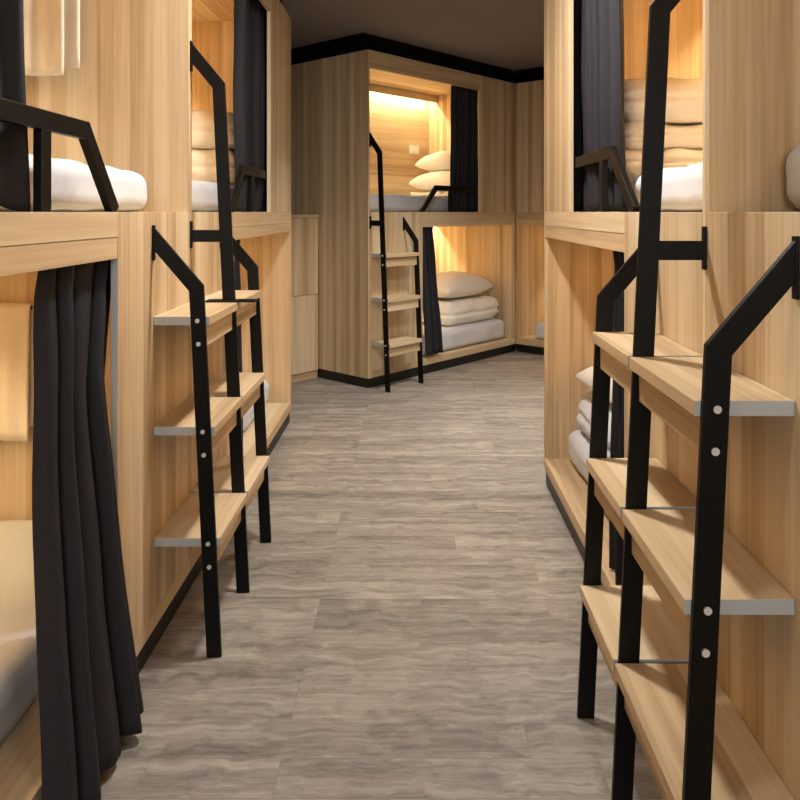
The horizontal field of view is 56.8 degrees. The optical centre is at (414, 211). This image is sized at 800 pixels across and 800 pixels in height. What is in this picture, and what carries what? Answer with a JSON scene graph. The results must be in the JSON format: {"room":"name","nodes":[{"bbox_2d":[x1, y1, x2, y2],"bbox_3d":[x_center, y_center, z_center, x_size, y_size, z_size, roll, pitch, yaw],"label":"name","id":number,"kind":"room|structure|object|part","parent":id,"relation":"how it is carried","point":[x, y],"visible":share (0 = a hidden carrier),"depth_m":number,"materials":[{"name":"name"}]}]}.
{"room":"dormitory","nodes":[
{"label":"dormitory","id":0,"kind":"room"},
{"bbox_2d":[100,344,662,799],"bbox_3d":[0.825,1.320,3.000,5.750,0.100,11.400,0,0,0],"label":"floor","id":1,"kind":"structure","parent":0,"point":[407,626],"depth_m":2.24,"materials":[{"name":"grey laminate"}]},
{"bbox_2d":[0,0,189,799],"bbox_3d":[-1.270,-0.014,1.470,1.040,2.568,1.999,0,0,0],"label":"bunk bed","id":2,"kind":"object","parent":1,"relation":"on","point":[126,106],"visible":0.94,"depth_m":2.22,"materials":[{"name":"brown wood"}]},
{"bbox_2d":[0,0,30,211],"bbox_3d":[-0.819,-0.573,1.223,0.073,1.145,0.715,0,0,0],"label":"curtain","id":3,"kind":"object","parent":2,"relation":"hanging from","point":[14,152],"visible":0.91,"depth_m":1.50,"materials":[{"name":"grey fabric"}]},
{"bbox_2d":[0,520,38,742],"bbox_3d":[-1.259,1.071,1.470,0.796,0.159,1.960,0,0,0],"label":"mattress","id":4,"kind":"object","parent":2,"relation":"on","point":[18,650],"visible":0.24,"depth_m":1.79,"materials":[{"name":"white fabric"}]},
{"bbox_3d":[-0.783,-0.086,1.555,0.020,0.173,0.040,0,0,0],"label":"guard post","id":5,"kind":"part","parent":2,"relation":"part of","materials":[{"name":"black metal"}]},
{"bbox_3d":[-0.760,0.091,1.178,0.016,0.055,1.380,0,0,0],"label":"deck rail","id":6,"kind":"part","parent":2,"relation":"part of","materials":[{"name":"brown wood"}]},
{"bbox_3d":[-0.759,0.032,1.179,0.018,0.063,1.382,0,0,0],"label":"deck rail","id":7,"kind":"part","parent":2,"relation":"part of","materials":[{"name":"brown wood"}]},
{"bbox_3d":[-0.783,-0.101,1.519,0.020,0.227,0.832,0,0,0],"label":"guard rail","id":8,"kind":"part","parent":2,"relation":"part of","materials":[{"name":"black metal"}]},
{"bbox_2d":[0,154,146,211],"bbox_3d":[-1.261,-0.071,1.469,0.792,0.143,1.966,0,0,0],"label":"mattress","id":9,"kind":"object","parent":2,"relation":"on","point":[73,188],"visible":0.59,"depth_m":1.96,"materials":[{"name":"white fabric"}]},
{"bbox_2d":[32,260,143,799],"bbox_3d":[-0.750,0.655,1.703,0.200,1.182,0.536,0,0,0],"label":"curtain","id":10,"kind":"object","parent":2,"relation":"hanging from","point":[90,695],"visible":0.92,"depth_m":1.63,"materials":[{"name":"grey fabric"}]},
{"bbox_3d":[-1.270,-0.010,2.461,1.040,2.320,0.017,0,0,0],"label":"panel","id":11,"kind":"part","parent":2,"relation":"part of","materials":[{"name":"brown wood"}]},
{"bbox_3d":[-0.759,0.575,2.161,0.018,1.150,0.582,0,0,0],"label":"panel","id":12,"kind":"part","parent":2,"relation":"part of","materials":[{"name":"brown wood"}]},
{"bbox_3d":[-1.262,-0.890,2.430,0.251,0.014,0.044,0,0,0],"label":"towel rail","id":13,"kind":"object","parent":2,"relation":"attached to","visible":0},
{"bbox_2d":[23,0,79,75],"bbox_3d":[-1.244,-0.675,2.411,0.291,0.463,0.048,0,0,0],"label":"towel","id":14,"kind":"object","parent":13,"relation":"hanging from","point":[51,27],"visible":0.67,"depth_m":2.40,"materials":[{"name":"beige fabric"}]},
{"bbox_3d":[-1.415,0.313,2.430,0.326,0.014,0.044,0,0,0],"label":"towel rail","id":15,"kind":"object","parent":2,"relation":"attached to","visible":0},
{"bbox_2d":[0,303,33,441],"bbox_3d":[-1.415,0.520,2.411,0.331,0.446,0.047,0,0,0],"label":"towel","id":16,"kind":"object","parent":15,"relation":"hanging from","point":[16,319],"visible":0.99,"depth_m":2.40,"materials":[{"name":"beige fabric"}]},
{"bbox_2d":[152,41,270,657],"bbox_3d":[-0.640,0.350,2.480,0.220,1.841,0.751,0,0,0],"label":"ladder","id":17,"kind":"object","parent":1,"relation":"on","point":[215,510],"visible":1,"depth_m":2.44,"materials":[{"name":"black metal"}]},
{"bbox_3d":[-0.747,0.088,2.115,0.006,0.100,0.016,0,0,0],"label":"wall plate","id":18,"kind":"part","parent":17,"relation":"part of","materials":[{"name":"black metal"}]},
{"bbox_3d":[-0.651,0.656,2.115,0.196,1.230,0.012,0,0,0],"label":"post","id":19,"kind":"part","parent":17,"relation":"part of","materials":[{"name":"black metal"}]},
{"bbox_3d":[-0.747,-0.520,2.470,0.006,0.100,0.016,0,0,0],"label":"wall plate","id":20,"kind":"part","parent":17,"relation":"part of","materials":[{"name":"black metal"}]},
{"bbox_3d":[-0.651,0.351,2.470,0.196,1.839,0.012,0,0,0],"label":"post","id":21,"kind":"part","parent":17,"relation":"part of","materials":[{"name":"black metal"}]},
{"bbox_3d":[-0.613,0.296,2.475,0.165,0.006,0.050,0,0,0],"label":"foot plate","id":22,"kind":"part","parent":17,"relation":"part of","materials":[{"name":"black metal"}]},
{"bbox_3d":[-0.651,0.656,2.845,0.196,1.230,0.012,0,0,0],"label":"post","id":23,"kind":"part","parent":17,"relation":"part of","materials":[{"name":"black metal"}]},
{"bbox_2d":[188,0,290,590],"bbox_3d":[-1.270,-0.014,3.475,1.040,2.568,2.009,0,0,0],"label":"bunk bed","id":24,"kind":"object","parent":1,"relation":"on","point":[265,237],"visible":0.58,"depth_m":4.25,"materials":[{"name":"brown wood"}]},
{"bbox_3d":[-1.270,-0.010,2.479,1.040,2.320,0.017,0,0,0],"label":"panel","id":25,"kind":"part","parent":24,"relation":"part of","materials":[{"name":"brown wood"}]},
{"bbox_3d":[-1.270,-1.161,3.475,1.004,0.018,1.974,0,0,0],"label":"roof panel","id":26,"kind":"part","parent":24,"relation":"part of","materials":[{"name":"brown wood"}]},
{"bbox_3d":[-0.759,0.575,2.779,0.018,1.150,0.582,0,0,0],"label":"panel","id":27,"kind":"part","parent":24,"relation":"part of","materials":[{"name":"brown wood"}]},
{"bbox_2d":[192,180,238,211],"bbox_3d":[-1.267,-0.072,3.476,0.778,0.144,1.973,0,0,0],"label":"mattress","id":28,"kind":"object","parent":24,"relation":"on","point":[204,193],"visible":0.1,"depth_m":3.16,"materials":[{"name":"white fabric"}]},
{"bbox_2d":[192,149,234,184],"bbox_3d":[-1.301,-0.239,4.098,0.800,0.204,0.689,0,0,0],"label":"quilt","id":29,"kind":"object","parent":28,"relation":"on","point":[203,161],"visible":0.11,"depth_m":3.77,"materials":[{"name":"beige fabric"}]},
{"bbox_2d":[192,110,233,151],"bbox_3d":[-1.299,-0.429,4.101,0.794,0.208,0.691,0,0,0],"label":"quilt","id":30,"kind":"object","parent":29,"relation":"on","point":[203,135],"visible":0.16,"depth_m":3.78,"materials":[{"name":"beige fabric"}]},
{"bbox_2d":[234,240,242,438],"bbox_3d":[-0.810,0.603,3.293,0.082,1.076,0.409,0,0,0],"label":"curtain","id":31,"kind":"object","parent":24,"relation":"hanging from","point":[236,262],"visible":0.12,"depth_m":3.30,"materials":[{"name":"grey fabric"}]},
{"bbox_3d":[-1.270,-0.010,4.471,1.040,2.320,0.018,0,0,0],"label":"panel","id":32,"kind":"part","parent":24,"relation":"part of","materials":[{"name":"brown wood"}]},
{"bbox_3d":[-0.783,-0.101,3.496,0.020,0.227,0.682,0,0,0],"label":"guard rail","id":33,"kind":"part","parent":24,"relation":"part of","materials":[{"name":"black metal"}]},
{"bbox_2d":[233,0,266,211],"bbox_3d":[-0.819,-0.573,3.833,0.075,1.146,0.837,0,0,0],"label":"curtain","id":34,"kind":"object","parent":24,"relation":"hanging from","point":[250,16],"visible":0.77,"depth_m":3.67,"materials":[{"name":"grey fabric"}]},
{"bbox_3d":[-0.783,-0.086,3.535,0.020,0.173,0.040,0,0,0],"label":"guard post","id":35,"kind":"part","parent":24,"relation":"part of","materials":[{"name":"black metal"}]},
{"bbox_2d":[243,380,268,430],"bbox_3d":[-1.260,1.070,3.474,0.793,0.160,1.973,0,0,0],"label":"mattress","id":36,"kind":"object","parent":24,"relation":"on","point":[248,417],"visible":0.08,"depth_m":3.92,"materials":[{"name":"white fabric"}]},
{"bbox_3d":[-0.760,0.091,3.767,0.016,0.055,1.390,0,0,0],"label":"deck rail","id":37,"kind":"part","parent":24,"relation":"part of","materials":[{"name":"brown wood"}]},
{"bbox_3d":[-0.759,0.032,3.766,0.018,0.063,1.392,0,0,0],"label":"deck rail","id":38,"kind":"part","parent":24,"relation":"part of","materials":[{"name":"brown wood"}]},
{"bbox_3d":[-0.759,-0.585,4.149,0.018,1.170,0.625,0,0,0],"label":"panel","id":39,"kind":"part","parent":24,"relation":"part of","materials":[{"name":"brown wood"}]},
{"bbox_2d":[291,215,318,382],"bbox_3d":[-1.195,0.645,5.506,0.469,1.250,0.853,0,0,41],"label":"storage cabinet","id":40,"kind":"object","parent":1,"relation":"on","point":[304,228],"visible":0.31,"depth_m":5.57,"materials":[{"name":"brown wood"}]},
{"bbox_3d":[-0.888,0.919,5.519,0.018,0.581,0.418,0,0,41],"label":"door","id":41,"kind":"part","parent":40,"relation":"part of","materials":[{"name":"brown wood"}]},
{"bbox_3d":[-0.888,0.336,5.519,0.018,0.579,0.418,0,0,41],"label":"door","id":42,"kind":"part","parent":40,"relation":"part of","materials":[{"name":"brown wood"}]},
{"bbox_2d":[369,133,423,391],"bbox_3d":[-0.131,0.350,5.404,0.197,1.841,0.377,0,0,42],"label":"ladder","id":43,"kind":"object","parent":1,"relation":"on","point":[399,345],"visible":1,"depth_m":5.32,"materials":[{"name":"black metal"}]},
{"bbox_3d":[-0.249,0.351,5.271,0.196,1.839,0.012,0,0,42],"label":"post","id":44,"kind":"part","parent":43,"relation":"part of","materials":[{"name":"black metal"}]},
{"bbox_3d":[-0.013,0.656,5.537,0.196,1.230,0.012,0,0,41],"label":"post","id":45,"kind":"part","parent":43,"relation":"part of","materials":[{"name":"black metal"}]},
{"bbox_2d":[291,33,515,387],"bbox_3d":[-0.100,-0.014,6.374,1.040,2.568,1.895,0,0,41],"label":"bunk bed","id":46,"kind":"object","parent":1,"relation":"on","point":[344,90],"visible":0.82,"depth_m":5.76,"materials":[{"name":"brown wood"}]},
{"bbox_3d":[-0.721,0.015,5.671,1.040,2.370,0.017,0,0,42],"label":"panel","id":47,"kind":"part","parent":46,"relation":"part of","materials":[{"name":"brown wood"}]},
{"bbox_3d":[-0.140,0.575,5.557,0.018,1.150,0.582,0,0,42],"label":"panel","id":48,"kind":"part","parent":46,"relation":"part of","materials":[{"name":"brown wood"}]},
{"bbox_3d":[-0.482,-0.010,6.713,0.018,2.320,1.859,0,0,42],"label":"panel","id":49,"kind":"part","parent":46,"relation":"part of","materials":[{"name":"brown wood"}]},
{"bbox_3d":[-0.100,-1.161,6.374,1.004,0.018,1.859,0,0,41],"label":"roof panel","id":50,"kind":"part","parent":46,"relation":"part of","materials":[{"name":"brown wood"}]},
{"bbox_3d":[-0.006,-0.608,7.230,0.010,0.085,0.130,0,0,41],"label":"socket plate","id":51,"kind":"part","parent":46,"relation":"part of","materials":[{"name":"white plastic"}]},
{"bbox_2d":[411,147,418,152],"bbox_3d":[-0.002,-0.608,7.226,0.004,0.051,0.108,0,0,41],"label":"socket","id":52,"kind":"object","parent":46,"relation":"attached to","point":[413,149],"depth_m":7.23,"materials":[{"name":"white plastic"}]},
{"bbox_2d":[370,194,475,211],"bbox_3d":[-0.092,-0.072,6.369,0.793,0.143,1.859,0,0,41],"label":"mattress","id":53,"kind":"object","parent":46,"relation":"on","point":[395,202],"visible":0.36,"depth_m":5.83,"materials":[{"name":"white fabric"}]},
{"bbox_2d":[410,191,447,195],"bbox_3d":[0.332,-0.171,6.863,0.609,0.069,0.512,0,0,41],"label":"quilt","id":54,"kind":"object","parent":53,"relation":"on","point":[438,193],"visible":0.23,"depth_m":6.69,"materials":[{"name":"beige fabric"}]},
{"bbox_2d":[409,171,449,190],"bbox_3d":[0.341,-0.285,6.842,0.620,0.197,0.540,0,0,41],"label":"pillow","id":55,"kind":"object","parent":54,"relation":"on","point":[427,181],"visible":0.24,"depth_m":6.71,"materials":[{"name":"beige fabric"}]},
{"bbox_2d":[415,150,450,170],"bbox_3d":[0.364,-0.473,6.882,0.600,0.202,0.449,0,0,35],"label":"pillow","id":56,"kind":"object","parent":55,"relation":"on","point":[438,161],"visible":0.29,"depth_m":6.77,"materials":[{"name":"beige fabric"}]},
{"bbox_2d":[423,227,442,354],"bbox_3d":[0.129,0.590,5.855,0.120,1.052,0.183,0,0,42],"label":"curtain","id":57,"kind":"object","parent":46,"relation":"hanging from","point":[431,310],"visible":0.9,"depth_m":5.83,"materials":[{"name":"grey fabric"}]},
{"bbox_3d":[0.283,-0.100,6.072,0.020,0.228,0.740,0,0,41],"label":"guard rail","id":58,"kind":"part","parent":46,"relation":"part of","materials":[{"name":"black metal"}]},
{"bbox_3d":[0.290,-0.086,6.080,0.020,0.173,0.040,0,0,42],"label":"guard post","id":59,"kind":"part","parent":46,"relation":"part of","materials":[{"name":"black metal"}]},
{"bbox_2d":[423,318,503,354],"bbox_3d":[-0.081,1.060,6.335,0.854,0.180,1.824,0,0,41],"label":"mattress","id":60,"kind":"object","parent":46,"relation":"on","point":[461,335],"visible":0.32,"depth_m":6.36,"materials":[{"name":"white fabric"}]},
{"bbox_2d":[423,295,498,325],"bbox_3d":[0.290,0.870,6.724,0.693,0.217,0.774,0,0,41],"label":"quilt","id":61,"kind":"object","parent":60,"relation":"on","point":[467,309],"visible":0.53,"depth_m":6.47,"materials":[{"name":"beige fabric"}]},
{"bbox_2d":[436,270,492,297],"bbox_3d":[0.306,0.654,6.727,0.540,0.231,0.720,0,0,38],"label":"pillow","id":62,"kind":"object","parent":61,"relation":"on","point":[450,284],"visible":0.73,"depth_m":6.52,"materials":[{"name":"beige fabric"}]},
{"bbox_2d":[450,85,477,211],"bbox_3d":[0.416,-0.573,6.297,0.066,1.145,0.392,0,0,42],"label":"curtain","id":63,"kind":"object","parent":46,"relation":"hanging from","point":[464,117],"visible":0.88,"depth_m":6.30,"materials":[{"name":"grey fabric"}]},
{"bbox_3d":[0.476,0.091,6.255,0.016,0.055,1.276,0,0,41],"label":"deck rail","id":64,"kind":"part","parent":46,"relation":"part of","materials":[{"name":"brown wood"}]},
{"bbox_3d":[0.476,0.032,6.253,0.018,0.063,1.277,0,0,42],"label":"deck rail","id":65,"kind":"part","parent":46,"relation":"part of","materials":[{"name":"brown wood"}]},
{"bbox_3d":[0.522,0.015,7.077,1.040,2.370,0.018,0,0,42],"label":"panel","id":66,"kind":"part","parent":46,"relation":"part of","materials":[{"name":"brown wood"}]},
{"bbox_3d":[0.723,-0.585,6.532,0.018,1.170,0.532,0,0,41],"label":"panel","id":67,"kind":"part","parent":46,"relation":"part of","materials":[{"name":"brown wood"}]},
{"bbox_2d":[516,67,543,354],"bbox_3d":[1.986,-0.014,6.489,1.930,2.568,1.040,0,0,41],"label":"bunk bed","id":68,"kind":"object","parent":1,"relation":"on","point":[530,87],"visible":0.18,"depth_m":6.71,"materials":[{"name":"brown wood"}]},
{"bbox_3d":[1.143,-0.585,6.553,0.545,1.170,0.018,0,0,42],"label":"panel","id":69,"kind":"part","parent":68,"relation":"part of","materials":[{"name":"brown wood"}]},
{"bbox_3d":[1.430,0.091,6.300,1.310,0.055,0.016,0,0,42],"label":"deck rail","id":70,"kind":"part","parent":68,"relation":"part of","materials":[{"name":"brown wood"}]},
{"bbox_3d":[1.430,0.032,6.299,1.312,0.063,0.018,0,0,42],"label":"deck rail","id":71,"kind":"part","parent":68,"relation":"part of","materials":[{"name":"brown wood"}]},
{"bbox_2d":[535,321,543,339],"bbox_3d":[2.004,1.070,6.420,1.779,0.160,0.853,0,0,41],"label":"mattress","id":72,"kind":"object","parent":68,"relation":"on","point":[539,330],"visible":0.08,"depth_m":6.65,"materials":[{"name":"white fabric"}]},
{"bbox_2d":[544,0,705,585],"bbox_3d":[1.125,-0.014,2.505,1.040,2.568,1.929,0,0,0],"label":"bunk bed","id":73,"kind":"object","parent":1,"relation":"on","point":[579,246],"visible":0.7,"depth_m":3.12,"materials":[{"name":"brown wood"}]},
{"bbox_3d":[0.614,-0.585,3.179,0.018,1.170,0.545,0,0,0],"label":"panel","id":74,"kind":"part","parent":73,"relation":"part of","materials":[{"name":"brown wood"}]},
{"bbox_3d":[0.615,0.091,2.797,0.016,0.055,1.310,0,0,0],"label":"deck rail","id":75,"kind":"part","parent":73,"relation":"part of","materials":[{"name":"brown wood"}]},
{"bbox_3d":[0.614,0.032,2.796,0.018,0.063,1.312,0,0,0],"label":"deck rail","id":76,"kind":"part","parent":73,"relation":"part of","materials":[{"name":"brown wood"}]},
{"bbox_2d":[568,430,608,517],"bbox_3d":[1.105,1.070,2.503,0.812,0.160,1.895,0,0,0],"label":"mattress","id":77,"kind":"object","parent":73,"relation":"on","point":[578,442],"visible":0.07,"depth_m":3.22,"materials":[{"name":"white fabric"}]},
{"bbox_2d":[576,390,611,457],"bbox_3d":[1.083,0.891,3.057,0.735,0.214,0.678,0,0,0],"label":"quilt","id":78,"kind":"object","parent":77,"relation":"on","point":[583,418],"visible":0.14,"depth_m":3.19,"materials":[{"name":"white fabric"}]},
{"bbox_2d":[574,366,612,402],"bbox_3d":[1.055,0.702,3.040,0.660,0.178,0.540,0,0,-6],"label":"pillow","id":79,"kind":"object","parent":78,"relation":"on","point":[585,376],"visible":0.05,"depth_m":3.16,"materials":[{"name":"beige fabric"}]},
{"bbox_2d":[574,0,626,211],"bbox_3d":[0.680,-0.573,2.853,0.088,1.145,0.818,0,0,0],"label":"curtain","id":80,"kind":"object","parent":73,"relation":"hanging from","point":[599,51],"visible":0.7,"depth_m":2.69,"materials":[{"name":"grey fabric"}]},
{"bbox_3d":[0.638,-0.086,2.505,0.020,0.173,0.040,0,0,0],"label":"guard post","id":81,"kind":"part","parent":73,"relation":"part of","materials":[{"name":"black metal"}]},
{"bbox_3d":[0.638,-0.099,2.518,0.020,0.230,0.779,0,0,0],"label":"guard rail","id":82,"kind":"part","parent":73,"relation":"part of","materials":[{"name":"black metal"}]},
{"bbox_2d":[609,251,623,585],"bbox_3d":[0.649,0.603,2.272,0.081,1.076,0.227,0,0,0],"label":"curtain","id":83,"kind":"object","parent":73,"relation":"hanging from","point":[616,542],"visible":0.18,"depth_m":2.29,"materials":[{"name":"grey fabric"}]},
{"bbox_2d":[581,162,702,211],"bbox_3d":[1.120,-0.072,2.503,0.785,0.143,1.892,0,0,0],"label":"mattress","id":84,"kind":"object","parent":73,"relation":"on","point":[682,187],"visible":0.16,"depth_m":2.07,"materials":[{"name":"white fabric"}]},
{"bbox_2d":[625,148,702,174],"bbox_3d":[1.107,-0.193,3.058,0.722,0.112,0.755,0,0,0],"label":"quilt","id":85,"kind":"object","parent":84,"relation":"on","point":[673,157],"visible":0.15,"depth_m":2.70,"materials":[{"name":"beige fabric"}]},
{"bbox_2d":[624,121,702,149],"bbox_3d":[1.106,-0.289,3.056,0.724,0.116,0.747,0,0,0],"label":"quilt","id":86,"kind":"object","parent":85,"relation":"on","point":[676,136],"visible":0.16,"depth_m":2.70,"materials":[{"name":"beige fabric"}]},
{"bbox_2d":[624,77,702,124],"bbox_3d":[1.094,-0.419,3.030,0.730,0.181,0.788,0,0,0],"label":"quilt","id":87,"kind":"object","parent":86,"relation":"on","point":[684,99],"visible":0.18,"depth_m":2.66,"materials":[{"name":"beige fabric"}]},
{"bbox_3d":[0.614,0.575,1.849,0.018,1.150,0.582,0,0,0],"label":"panel","id":88,"kind":"part","parent":73,"relation":"part of","materials":[{"name":"brown wood"}]},
{"bbox_3d":[1.125,-0.010,1.549,1.040,2.320,0.017,0,0,0],"label":"panel","id":89,"kind":"part","parent":73,"relation":"part of","materials":[{"name":"brown wood"}]},
{"bbox_2d":[577,0,799,799],"bbox_3d":[0.506,0.350,1.515,0.197,1.841,0.711,0,0,0],"label":"ladder","id":90,"kind":"object","parent":1,"relation":"on","point":[657,643],"visible":1,"depth_m":1.43,"materials":[{"name":"black metal"}]},
{"bbox_3d":[0.506,0.656,1.860,0.196,1.230,0.012,0,0,0],"label":"post","id":91,"kind":"part","parent":90,"relation":"part of","materials":[{"name":"black metal"}]},
{"bbox_3d":[0.506,0.351,1.540,0.196,1.839,0.012,0,0,0],"label":"post","id":92,"kind":"part","parent":90,"relation":"part of","materials":[{"name":"black metal"}]},
{"bbox_3d":[0.506,0.656,1.170,0.196,1.230,0.012,0,0,0],"label":"post","id":93,"kind":"part","parent":90,"relation":"part of","materials":[{"name":"black metal"}]},
{"bbox_3d":[0.602,0.088,1.170,0.006,0.100,0.016,0,0,0],"label":"wall plate","id":94,"kind":"part","parent":90,"relation":"part of","materials":[{"name":"black metal"}]},
{"bbox_2d":[706,0,799,799],"bbox_3d":[1.125,-0.014,0.540,1.040,2.568,1.999,0,0,0],"label":"bunk bed","id":95,"kind":"object","parent":1,"relation":"on","point":[753,46],"visible":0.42,"depth_m":1.38,"materials":[{"name":"brown wood"}]},
{"bbox_3d":[1.125,-0.010,1.531,1.040,2.320,0.017,0,0,0],"label":"panel","id":96,"kind":"part","parent":95,"relation":"part of","materials":[{"name":"brown wood"}]},
{"bbox_2d":[786,145,799,208],"bbox_3d":[1.121,-0.072,0.539,0.785,0.143,1.964,0,0,0],"label":"mattress","id":97,"kind":"object","parent":95,"relation":"on","point":[793,159],"visible":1,"depth_m":1.45,"materials":[{"name":"white fabric"}]},
{"bbox_2d":[282,0,543,83],"bbox_3d":[0.825,-1.350,3.000,5.750,0.100,11.400,0,0,0],"label":"ceiling","id":98,"kind":"structure","parent":0,"point":[507,34],"depth_m":5.13,"materials":[{"name":"paint"}]}
]}

